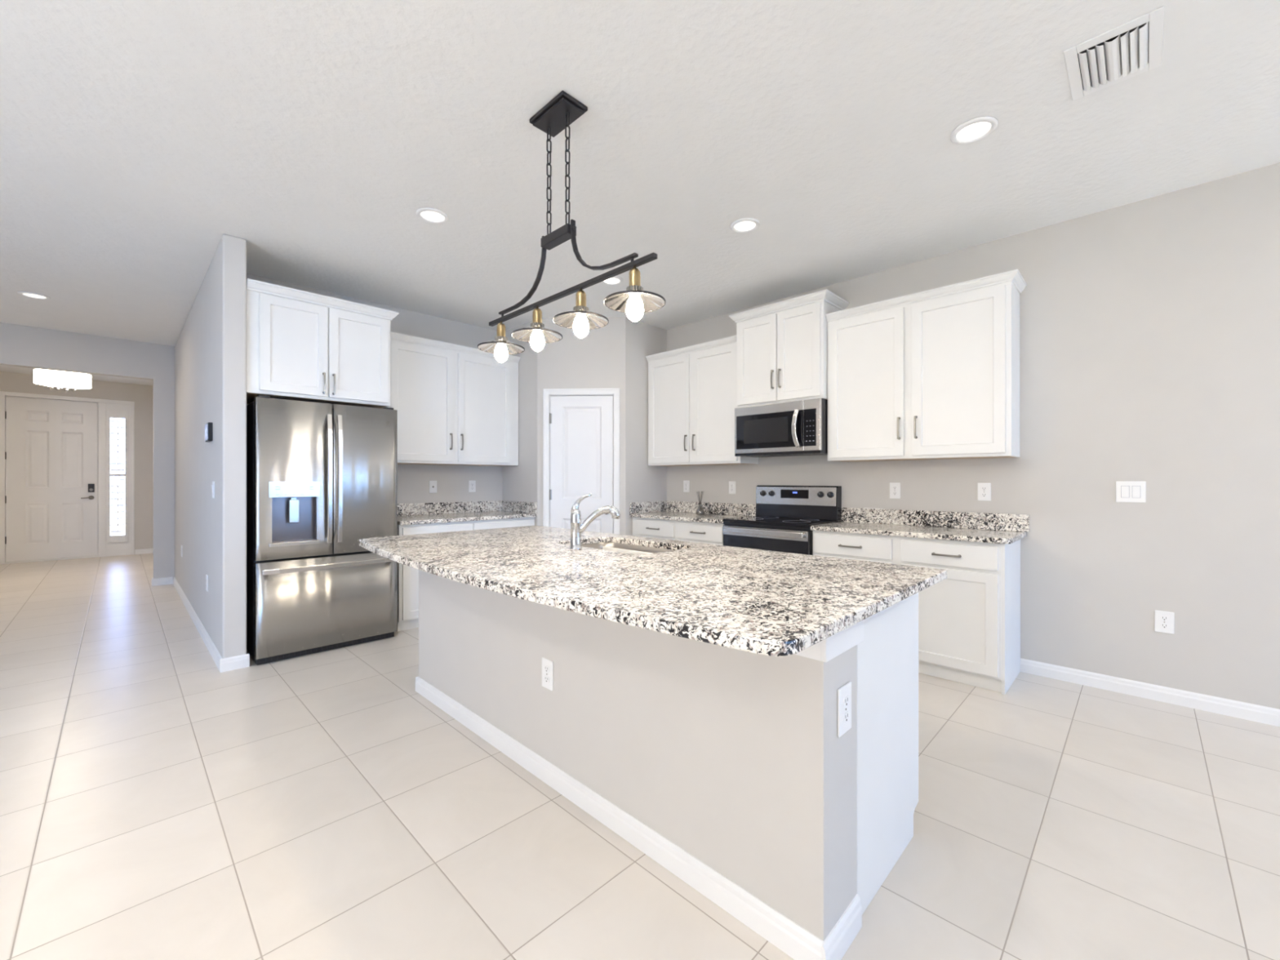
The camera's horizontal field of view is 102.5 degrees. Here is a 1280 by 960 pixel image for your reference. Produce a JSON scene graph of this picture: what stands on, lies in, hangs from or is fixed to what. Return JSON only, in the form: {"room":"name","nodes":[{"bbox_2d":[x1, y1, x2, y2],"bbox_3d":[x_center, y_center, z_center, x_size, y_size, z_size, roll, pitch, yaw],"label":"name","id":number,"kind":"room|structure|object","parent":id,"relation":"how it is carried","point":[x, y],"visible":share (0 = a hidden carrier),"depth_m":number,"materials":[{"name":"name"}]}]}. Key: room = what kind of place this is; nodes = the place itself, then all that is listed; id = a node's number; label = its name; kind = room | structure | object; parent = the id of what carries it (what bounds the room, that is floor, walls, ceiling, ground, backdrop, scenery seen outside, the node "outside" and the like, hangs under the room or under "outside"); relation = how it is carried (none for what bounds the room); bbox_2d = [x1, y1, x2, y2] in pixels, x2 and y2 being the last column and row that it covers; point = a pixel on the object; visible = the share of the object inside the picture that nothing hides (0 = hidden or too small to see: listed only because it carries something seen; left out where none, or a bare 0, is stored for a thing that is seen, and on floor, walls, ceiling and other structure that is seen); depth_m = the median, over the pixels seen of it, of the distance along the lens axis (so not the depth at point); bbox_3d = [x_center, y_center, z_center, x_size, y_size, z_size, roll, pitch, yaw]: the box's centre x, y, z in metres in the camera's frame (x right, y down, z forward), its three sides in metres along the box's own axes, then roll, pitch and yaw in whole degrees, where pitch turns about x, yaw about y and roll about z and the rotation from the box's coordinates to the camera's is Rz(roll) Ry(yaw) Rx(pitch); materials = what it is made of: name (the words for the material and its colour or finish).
{"room":"kitchen","nodes":[
{"label":"kitchen","id":0,"kind":"room"},
{"bbox_2d":[0,371,153,549],"bbox_3d":[-9.706,-0.180,7.344,0.140,2.840,4.070,0,0,45],"label":"wall","id":1,"kind":"structure","parent":0,"point":[142,395],"depth_m":8.57,"materials":[{"name":"paint"}]},
{"bbox_2d":[4,396,97,562],"bbox_3d":[-9.045,-0.011,7.907,0.113,2.449,0.946,0,0,45],"label":"door","id":2,"kind":"structure","parent":1,"relation":"in","point":[51,452],"depth_m":7.89,"materials":[{"name":"paint"}]},
{"bbox_2d":[0,391,134,564],"bbox_3d":[-8.950,-0.033,8.073,0.116,2.545,1.419,0,0,45],"label":"trim","id":3,"kind":"structure","parent":1,"relation":"attached to","point":[101,402],"depth_m":8.25,"materials":[{"name":"paint"}]},
{"bbox_2d":[106,403,132,556],"bbox_3d":[-8.561,-0.004,8.434,0.144,2.487,0.300,0,0,45],"label":"window","id":4,"kind":"structure","parent":1,"relation":"in","point":[116,545],"depth_m":8.40,"materials":[{"name":"paint"}]},
{"bbox_2d":[0,322,174,578],"bbox_3d":[-6.999,-0.180,4.776,0.120,2.840,4.202,0,0,45],"label":"wall","id":5,"kind":"structure","parent":0,"point":[22,346],"depth_m":5.93,"materials":[{"name":"paint"}]},
{"bbox_2d":[151,577,173,586],"bbox_3d":[-5.684,1.198,6.105,0.134,0.084,0.182,0,0,45],"label":"baseboard","id":6,"kind":"structure","parent":5,"relation":"attached to","point":[166,580],"depth_m":6.06,"materials":[{"name":"paint"}]},
{"bbox_2d":[174,234,246,658],"bbox_3d":[-4.093,-0.180,4.778,4.024,2.840,0.126,0,0,45],"label":"wall partition","id":7,"kind":"structure","parent":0,"point":[211,346],"depth_m":3.61,"materials":[{"name":"paint"}]},
{"bbox_2d":[205,574,208,591],"bbox_3d":[-3.272,0.778,3.876,0.076,0.120,0.008,0,0,45],"label":"electrical outlet","id":8,"kind":"object","parent":7,"relation":"attached to","point":[206,575],"visible":1,"depth_m":3.85,"materials":[{"name":"white plastic"}]},
{"bbox_2d":[204,422,212,442],"bbox_3d":[-3.128,-0.345,3.722,0.180,0.132,0.027,0,0,45],"label":"touchscreen","id":9,"kind":"object","parent":7,"relation":"attached to","point":[208,426],"visible":1,"depth_m":3.66,"materials":[{"name":"plastic"}]},
{"bbox_2d":[173,576,249,672],"bbox_3d":[-4.089,1.198,4.772,4.038,0.084,0.152,0,0,45],"label":"baseboard","id":10,"kind":"structure","parent":7,"relation":"attached to","point":[233,663],"depth_m":3.59,"materials":[{"name":"paint"}]},
{"bbox_2d":[211,480,214,497],"bbox_3d":[-3.009,0.068,3.615,0.076,0.120,0.012,0,0,45],"label":"light switch","id":11,"kind":"object","parent":7,"relation":"attached to","point":[213,482],"visible":1,"depth_m":3.59,"materials":[{"name":"white plastic"}]},
{"bbox_2d":[246,273,502,503],"bbox_3d":[-1.924,-0.180,5.190,0.120,2.840,3.503,0,0,45],"label":"wall","id":12,"kind":"structure","parent":0,"point":[413,480],"depth_m":5.05,"materials":[{"name":"paint"}]},
{"bbox_2d":[246,278,399,408],"bbox_3d":[-2.513,-0.962,3.994,0.716,0.750,0.967,0,0,45],"label":"upper cabinet","id":13,"kind":"object","parent":12,"relation":"attached to","point":[297,350],"visible":0.98,"depth_m":3.71,"materials":[{"name":"paint"}]},
{"bbox_2d":[429,480,436,493],"bbox_3d":[-2.014,0.066,5.001,0.016,0.120,0.076,0,0,45],"label":"cable jack","id":14,"kind":"object","parent":12,"relation":"attached to","point":[433,484],"visible":1,"depth_m":5.00,"materials":[{"name":"white plastic"}]},
{"bbox_2d":[387,331,519,466],"bbox_3d":[-1.840,-0.709,4.921,0.376,1.120,1.380,0,0,45],"label":"upper cabinet","id":15,"kind":"object","parent":12,"relation":"attached to","point":[454,406],"visible":0.94,"depth_m":4.79,"materials":[{"name":"paint"}]},
{"bbox_2d":[397,500,537,515],"bbox_3d":[-1.715,0.278,4.850,0.653,0.112,1.314,0,0,44],"label":"backsplash","id":16,"kind":"structure","parent":12,"relation":"attached to","point":[420,508],"depth_m":5.16,"materials":[{"name":"stone"}]},
{"bbox_2d":[468,480,475,492],"bbox_3d":[-1.731,0.066,5.294,0.008,0.120,0.076,0,0,45],"label":"electrical outlet","id":17,"kind":"object","parent":12,"relation":"attached to","point":[472,484],"visible":1,"depth_m":5.29,"materials":[{"name":"white plastic"}]},
{"bbox_2d":[502,320,537,525],"bbox_3d":[-1.218,-0.180,5.354,0.657,2.840,0.100,0,0,45],"label":"wall","id":18,"kind":"structure","parent":0,"point":[519,482],"depth_m":5.24,"materials":[{"name":"paint"}]},
{"bbox_2d":[537,316,625,534],"bbox_3d":[-0.577,-0.180,5.119,0.879,2.840,0.110,0,0,3],"label":"wall","id":19,"kind":"structure","parent":0,"point":[596,360],"depth_m":5.06,"materials":[{"name":"paint"}]},
{"bbox_2d":[549,395,613,533],"bbox_3d":[-0.583,0.199,5.054,0.631,2.059,0.104,0,0,3],"label":"door","id":20,"kind":"structure","parent":19,"relation":"in","point":[581,427],"depth_m":5.07,"materials":[{"name":"paint"}]},
{"bbox_2d":[542,387,619,534],"bbox_3d":[-0.575,0.171,5.107,0.757,2.139,0.131,0,0,3],"label":"trim","id":21,"kind":"structure","parent":19,"relation":"attached to","point":[547,393],"depth_m":5.05,"materials":[{"name":"paint"}]},
{"bbox_2d":[418,569,857,941],"bbox_3d":[-0.347,0.804,2.227,2.472,0.872,0.210,0,0,45],"label":"wall","id":22,"kind":"structure","parent":0,"point":[738,759],"depth_m":1.60,"materials":[{"name":"paint"}]},
{"bbox_2d":[542,657,553,690],"bbox_3d":[-0.380,0.796,2.106,0.076,0.120,0.008,0,0,45],"label":"electrical outlet","id":23,"kind":"object","parent":22,"relation":"attached to","point":[547,664],"visible":1,"depth_m":2.10,"materials":[{"name":"white plastic"}]},
{"bbox_2d":[544,675,549,683],"bbox_3d":[-0.382,0.817,2.103,0.034,0.025,0.002,0,0,44],"label":"socket","id":24,"kind":"object","parent":23,"relation":"attached to","point":[546,677],"depth_m":2.10,"materials":[{"name":"white plastic"}]},
{"bbox_2d":[544,665,549,672],"bbox_3d":[-0.382,0.775,2.103,0.034,0.025,0.002,0,0,44],"label":"socket","id":25,"kind":"object","parent":23,"relation":"attached to","point":[546,667],"depth_m":2.10,"materials":[{"name":"white plastic"}]},
{"bbox_2d":[415,675,862,959],"bbox_3d":[-0.352,1.198,2.222,2.500,0.084,0.224,0,0,45],"label":"baseboard","id":26,"kind":"structure","parent":22,"relation":"attached to","point":[792,939],"depth_m":1.61,"materials":[{"name":"paint"}]},
{"bbox_2d":[794,619,863,662],"bbox_3d":[-0.341,0.409,2.226,2.484,0.086,0.242,0,0,45],"label":"trim","id":27,"kind":"structure","parent":22,"relation":"attached to","point":[826,650],"depth_m":1.31,"materials":[{"name":"paint"}]},
{"bbox_2d":[837,681,851,737],"bbox_3d":[0.546,0.610,1.367,0.008,0.126,0.080,0,0,45],"label":"electrical outlet","id":28,"kind":"object","parent":22,"relation":"attached to","point":[844,693],"visible":1,"depth_m":1.36,"materials":[{"name":"white plastic"}]},
{"bbox_2d":[843,711,848,723],"bbox_3d":[0.549,0.631,1.365,0.002,0.025,0.034,0,0,44],"label":"socket","id":29,"kind":"object","parent":28,"relation":"attached to","point":[846,713],"depth_m":1.36,"materials":[{"name":"white plastic"}]},
{"bbox_2d":[843,695,848,707],"bbox_3d":[0.549,0.589,1.365,0.002,0.025,0.034,0,0,44],"label":"socket","id":30,"kind":"object","parent":28,"relation":"attached to","point":[846,698],"depth_m":1.36,"materials":[{"name":"white plastic"}]},
{"bbox_2d":[0,0,1279,386],"bbox_3d":[-2.500,-1.650,2.877,17.200,0.100,8.200,0,0,45],"label":"ceiling","id":31,"kind":"structure","parent":0,"point":[135,135],"depth_m":2.40,"materials":[{"name":"paint"}]},
{"bbox_2d":[17,291,50,299],"bbox_3d":[-5.243,-1.595,4.443,0.184,0.010,0.184,0,0,45],"label":"recessed light","id":32,"kind":"object","parent":31,"relation":"in","point":[31,295],"visible":1,"depth_m":4.43,"materials":[{"name":"white plastic"}]},
{"bbox_2d":[33,368,91,391],"bbox_3d":[-7.105,-1.352,6.323,0.476,0.496,0.476,0,0,45],"label":"drum light","id":33,"kind":"object","parent":31,"relation":"attached to","point":[57,380],"visible":0.84,"depth_m":6.21,"materials":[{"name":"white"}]},
{"bbox_2d":[35,382,89,387],"bbox_3d":[-7.105,-1.174,6.323,0.448,0.004,0.450,0,0,44],"label":"diffuser","id":34,"kind":"object","parent":33,"relation":"attached to","point":[69,384],"depth_m":6.29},
{"bbox_2d":[415,207,448,223],"bbox_3d":[-1.255,-1.595,3.103,0.184,0.010,0.184,0,0,45],"label":"recessed light","id":35,"kind":"object","parent":31,"relation":"in","point":[433,215],"visible":1,"depth_m":3.09,"materials":[{"name":"white plastic"}]},
{"bbox_2d":[477,90,665,362],"bbox_3d":[-0.357,-1.094,2.236,1.176,1.012,0.229,0,0,45],"label":"pendant light","id":36,"kind":"object","parent":31,"relation":"hanging from","point":[563,109],"visible":1,"depth_m":2.18,"materials":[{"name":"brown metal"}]},
{"bbox_2d":[477,321,524,362],"bbox_3d":[-0.694,-0.690,2.568,0.229,0.204,0.229,0,0,44],"label":"shade","id":37,"kind":"object","parent":36,"relation":"attached to","point":[500,346],"depth_m":2.55,"materials":[{"name":"metal"}]},
{"bbox_2d":[511,306,562,351],"bbox_3d":[-0.469,-0.690,2.347,0.229,0.204,0.229,0,0,44],"label":"shade","id":38,"kind":"object","parent":36,"relation":"attached to","point":[537,335],"depth_m":2.34,"materials":[{"name":"metal"}]},
{"bbox_2d":[552,288,608,337],"bbox_3d":[-0.244,-0.690,2.126,0.229,0.204,0.229,0,0,44],"label":"shade","id":39,"kind":"object","parent":36,"relation":"attached to","point":[581,320],"depth_m":2.12,"materials":[{"name":"metal"}]},
{"bbox_2d":[604,266,665,321],"bbox_3d":[-0.019,-0.690,1.905,0.229,0.204,0.229,0,0,44],"label":"shade","id":40,"kind":"object","parent":36,"relation":"attached to","point":[634,301],"depth_m":1.90,"materials":[{"name":"metal"}]},
{"bbox_2d":[600,275,622,284],"bbox_3d":[-0.227,-1.595,4.106,0.184,0.010,0.184,0,0,45],"label":"recessed light","id":41,"kind":"object","parent":31,"relation":"in","point":[615,280],"visible":0.69,"depth_m":4.12,"materials":[{"name":"white plastic"}]},
{"bbox_2d":[729,217,759,233],"bbox_3d":[0.658,-1.595,3.223,0.184,0.010,0.184,0,0,45],"label":"recessed light","id":42,"kind":"object","parent":31,"relation":"in","point":[743,225],"visible":1,"depth_m":3.21,"materials":[{"name":"white plastic"}]},
{"bbox_2d":[950,115,998,144],"bbox_3d":[1.527,-1.595,2.348,0.184,0.010,0.184,0,0,45],"label":"recessed light","id":43,"kind":"object","parent":31,"relation":"in","point":[972,131],"visible":1,"depth_m":2.34,"materials":[{"name":"white plastic"}]},
{"bbox_2d":[1063,5,1164,100],"bbox_3d":[1.793,-1.591,1.943,0.263,0.017,0.345,0,0,45],"label":"ceiling vent","id":44,"kind":"object","parent":31,"relation":"in","point":[1134,47],"visible":1,"depth_m":1.92,"materials":[{"name":"white plastic"}]},
{"bbox_2d":[0,553,1279,959],"bbox_3d":[-2.500,1.290,2.877,17.200,0.100,8.200,0,0,45],"label":"floor","id":45,"kind":"structure","parent":0,"point":[157,802],"depth_m":1.85,"materials":[{"name":"tile"}]},
{"bbox_2d":[246,395,397,665],"bbox_3d":[-2.465,0.335,3.950,0.807,1.802,0.900,0,0,45],"label":"refrigerator","id":46,"kind":"object","parent":45,"relation":"on","point":[322,478],"visible":0.96,"depth_m":3.65,"materials":[{"name":"metal"}]},
{"bbox_2d":[397,516,534,631],"bbox_3d":[-1.707,0.803,4.845,0.670,0.873,1.306,0,0,45],"label":"base cabinet","id":47,"kind":"object","parent":45,"relation":"on","point":[407,576],"visible":0.07,"depth_m":4.27,"materials":[{"name":"paint"}]},
{"bbox_2d":[397,500,537,524],"bbox_3d":[-1.714,0.294,4.848,0.657,0.144,1.314,0,0,45],"label":"countertop","id":48,"kind":"structure","parent":47,"relation":"on","point":[445,512],"depth_m":5.00,"materials":[{"name":"stone"}]},
{"bbox_2d":[632,517,723,545],"bbox_3d":[0.486,0.803,4.876,1.118,0.873,0.570,0,0,45],"label":"base cabinet","id":49,"kind":"object","parent":45,"relation":"on","point":[709,533],"visible":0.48,"depth_m":4.65,"materials":[{"name":"paint"}]},
{"bbox_2d":[629,501,755,524],"bbox_3d":[0.491,0.294,4.882,1.120,0.144,0.556,0,0,45],"label":"countertop","id":50,"kind":"structure","parent":49,"relation":"on","point":[713,513],"depth_m":5.00,"materials":[{"name":"stone"}]},
{"bbox_2d":[696,491,703,514],"bbox_3d":[0.579,0.221,4.941,0.080,0.224,0.080,0,0,45],"label":"reed diffuser","id":51,"kind":"object","parent":50,"relation":"on","point":[698,512],"visible":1,"depth_m":4.93,"materials":[{"name":"clear glass"}]},
{"bbox_2d":[602,546,918,914],"bbox_3d":[-0.068,0.803,2.511,2.472,0.873,0.586,0,0,45],"label":"base cabinet","id":52,"kind":"object","parent":45,"relation":"on","point":[887,655],"visible":0.04,"depth_m":1.59,"materials":[{"name":"paint"}]},
{"bbox_2d":[359,525,947,656],"bbox_3d":[-0.269,0.350,2.380,2.680,0.032,1.313,0,0,45],"label":"countertop","id":53,"kind":"structure","parent":52,"relation":"on","point":[766,602],"depth_m":1.71,"materials":[{"name":"stone"}]},
{"bbox_2d":[569,493,620,550],"bbox_3d":[-0.217,0.199,2.470,0.245,0.270,0.061,0,0,3],"label":"kitchen faucet","id":54,"kind":"object","parent":53,"relation":"on","point":[577,528],"visible":1,"depth_m":2.46,"materials":[{"name":"silver metal"}]},
{"bbox_2d":[581,542,671,553],"bbox_3d":[-0.094,0.458,2.663,0.700,0.185,0.435,0,0,45],"label":"sink","id":55,"kind":"object","parent":53,"relation":"in","point":[595,545],"visible":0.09,"depth_m":2.92,"materials":[{"name":"silver metal"}]},
{"bbox_2d":[722,484,841,555],"bbox_3d":[1.141,0.644,4.193,0.766,1.192,0.606,0,0,45],"label":"range","id":56,"kind":"object","parent":45,"relation":"on","point":[784,517],"visible":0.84,"depth_m":4.15,"materials":[{"name":"silver metal"}]},
{"bbox_2d":[722,515,837,527],"bbox_3d":[1.135,0.335,4.190,0.762,0.024,0.502,0,0,44],"label":"cooktop","id":57,"kind":"object","parent":56,"relation":"in","point":[751,521],"depth_m":4.10,"materials":[{"name":"black glass"}]},
{"bbox_2d":[812,529,1020,694],"bbox_3d":[1.851,0.803,3.535,1.169,0.873,0.570,0,0,45],"label":"base cabinet","id":58,"kind":"object","parent":45,"relation":"on","point":[969,620],"visible":0.54,"depth_m":3.13,"materials":[{"name":"paint"}]},
{"bbox_2d":[810,507,1029,543],"bbox_3d":[1.873,0.294,3.523,1.217,0.144,0.556,0,0,45],"label":"countertop","id":59,"kind":"structure","parent":58,"relation":"on","point":[984,527],"depth_m":3.51,"materials":[{"name":"stone"}]},
{"bbox_2d":[625,316,666,535],"bbox_3d":[0.037,-0.180,5.292,0.100,2.840,0.610,0,0,45],"label":"wall","id":60,"kind":"structure","parent":0,"point":[644,482],"depth_m":5.17,"materials":[{"name":"paint"}]},
{"bbox_2d":[666,162,1279,709],"bbox_3d":[2.801,-0.180,3.100,9.830,2.840,0.140,0,0,45],"label":"wall","id":61,"kind":"structure","parent":0,"point":[1149,328],"depth_m":2.97,"materials":[{"name":"paint"}]},
{"bbox_2d":[683,480,688,492],"bbox_3d":[0.476,0.066,5.281,0.076,0.120,0.008,0,0,45],"label":"electrical outlet","id":62,"kind":"object","parent":61,"relation":"attached to","point":[686,483],"visible":1,"depth_m":5.28,"materials":[{"name":"white plastic"}]},
{"bbox_2d":[630,501,755,515],"bbox_3d":[0.492,0.278,4.883,1.120,0.112,0.552,0,0,44],"label":"backsplash","id":63,"kind":"structure","parent":61,"relation":"attached to","point":[726,508],"depth_m":5.12,"materials":[{"name":"stone"}]},
{"bbox_2d":[645,334,758,466],"bbox_3d":[0.564,-0.704,4.956,1.113,1.116,0.346,0,0,45],"label":"upper cabinet","id":64,"kind":"object","parent":61,"relation":"attached to","point":[692,388],"visible":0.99,"depth_m":4.83,"materials":[{"name":"paint"}]},
{"bbox_2d":[728,481,735,493],"bbox_3d":[0.877,0.072,4.887,0.076,0.120,0.008,0,0,45],"label":"electrical outlet","id":65,"kind":"object","parent":61,"relation":"attached to","point":[731,484],"visible":1,"depth_m":4.88,"materials":[{"name":"white plastic"}]},
{"bbox_2d":[728,288,848,408],"bbox_3d":[1.219,-1.021,4.269,0.871,0.802,0.410,0,0,45],"label":"upper cabinet","id":66,"kind":"object","parent":61,"relation":"attached to","point":[782,356],"visible":0.97,"depth_m":4.10,"materials":[{"name":"paint"}]},
{"bbox_2d":[734,398,827,457],"bbox_3d":[1.203,-0.410,4.253,0.769,0.416,0.453,0,0,45],"label":"microwave","id":67,"kind":"object","parent":66,"relation":"attached to","point":[797,428],"visible":0.95,"depth_m":4.08,"materials":[{"name":"silver metal"}]},
{"bbox_2d":[889,482,900,498],"bbox_3d":[1.919,0.080,3.863,0.076,0.120,0.008,0,0,45],"label":"electrical outlet","id":68,"kind":"object","parent":61,"relation":"attached to","point":[895,487],"visible":1,"depth_m":3.86,"materials":[{"name":"white plastic"}]},
{"bbox_2d":[825,269,1026,462],"bbox_3d":[1.946,-0.704,3.599,1.190,1.116,0.346,0,0,45],"label":"upper cabinet","id":69,"kind":"object","parent":61,"relation":"attached to","point":[935,375],"visible":1,"depth_m":3.42,"materials":[{"name":"paint"}]},
{"bbox_2d":[841,507,1029,532],"bbox_3d":[2.061,0.278,3.715,1.217,0.112,0.020,0,0,44],"label":"backsplash","id":70,"kind":"structure","parent":61,"relation":"attached to","point":[982,521],"depth_m":3.63,"materials":[{"name":"stone"}]},
{"bbox_2d":[977,483,991,501],"bbox_3d":[2.324,0.080,3.465,0.076,0.120,0.008,0,0,45],"label":"electrical outlet","id":71,"kind":"object","parent":61,"relation":"attached to","point":[984,489],"visible":1,"depth_m":3.46,"materials":[{"name":"white plastic"}]},
{"bbox_2d":[981,493,986,497],"bbox_3d":[2.322,0.101,3.463,0.034,0.025,0.002,0,0,44],"label":"socket","id":72,"kind":"object","parent":71,"relation":"attached to","point":[983,495],"depth_m":3.46,"materials":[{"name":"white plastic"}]},
{"bbox_2d":[981,486,986,490],"bbox_3d":[2.322,0.059,3.463,0.034,0.025,0.002,0,0,44],"label":"socket","id":73,"kind":"object","parent":71,"relation":"attached to","point":[983,488],"depth_m":3.46,"materials":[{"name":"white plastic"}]},
{"bbox_2d":[1115,480,1146,502],"bbox_3d":[2.833,0.068,2.963,0.125,0.122,0.012,0,0,45],"label":"light switch","id":74,"kind":"object","parent":61,"relation":"attached to","point":[1126,491],"visible":1,"depth_m":2.96,"materials":[{"name":"white plastic"}]},
{"bbox_2d":[1020,657,1279,726],"bbox_3d":[4.309,1.198,1.511,5.172,0.084,0.014,0,0,45],"label":"baseboard","id":75,"kind":"structure","parent":61,"relation":"attached to","point":[1251,712],"depth_m":2.88,"materials":[{"name":"paint"}]},
{"bbox_2d":[1155,609,1173,634],"bbox_3d":[2.931,0.794,2.869,0.076,0.120,0.008,0,0,45],"label":"electrical outlet","id":76,"kind":"object","parent":61,"relation":"attached to","point":[1164,620],"visible":1,"depth_m":2.87,"materials":[{"name":"white plastic"}]},
{"bbox_2d":[1160,623,1168,628],"bbox_3d":[2.929,0.815,2.866,0.034,0.025,0.002,0,0,44],"label":"socket","id":77,"kind":"object","parent":76,"relation":"attached to","point":[1162,625],"depth_m":2.87,"materials":[{"name":"white plastic"}]},
{"bbox_2d":[1160,615,1168,621],"bbox_3d":[2.929,0.773,2.866,0.034,0.025,0.002,0,0,44],"label":"socket","id":78,"kind":"object","parent":76,"relation":"attached to","point":[1162,618],"depth_m":2.87,"materials":[{"name":"white plastic"}]},
{"bbox_3d":[-6.950,-0.180,7.580,3.740,2.840,0.130,0,0,45],"label":"wall","id":79,"kind":"structure","parent":0,"visible":0},
{"bbox_2d":[134,547,153,554],"bbox_3d":[-7.040,1.198,7.388,3.600,0.084,0.270,0,0,45],"label":"baseboard","id":80,"kind":"structure","parent":79,"relation":"attached to","point":[141,551],"depth_m":8.62,"materials":[{"name":"paint"}]},
{"label":"outside","id":81,"kind":"structure","parent":0,"visible":0},
{"bbox_2d":[110,513,124,535],"bbox_3d":[-6.370,1.425,0.651,50.000,0.130,32.000,0,0,45],"label":"ground","id":82,"kind":"structure","parent":81,"point":[112,515],"depth_m":15.98,"materials":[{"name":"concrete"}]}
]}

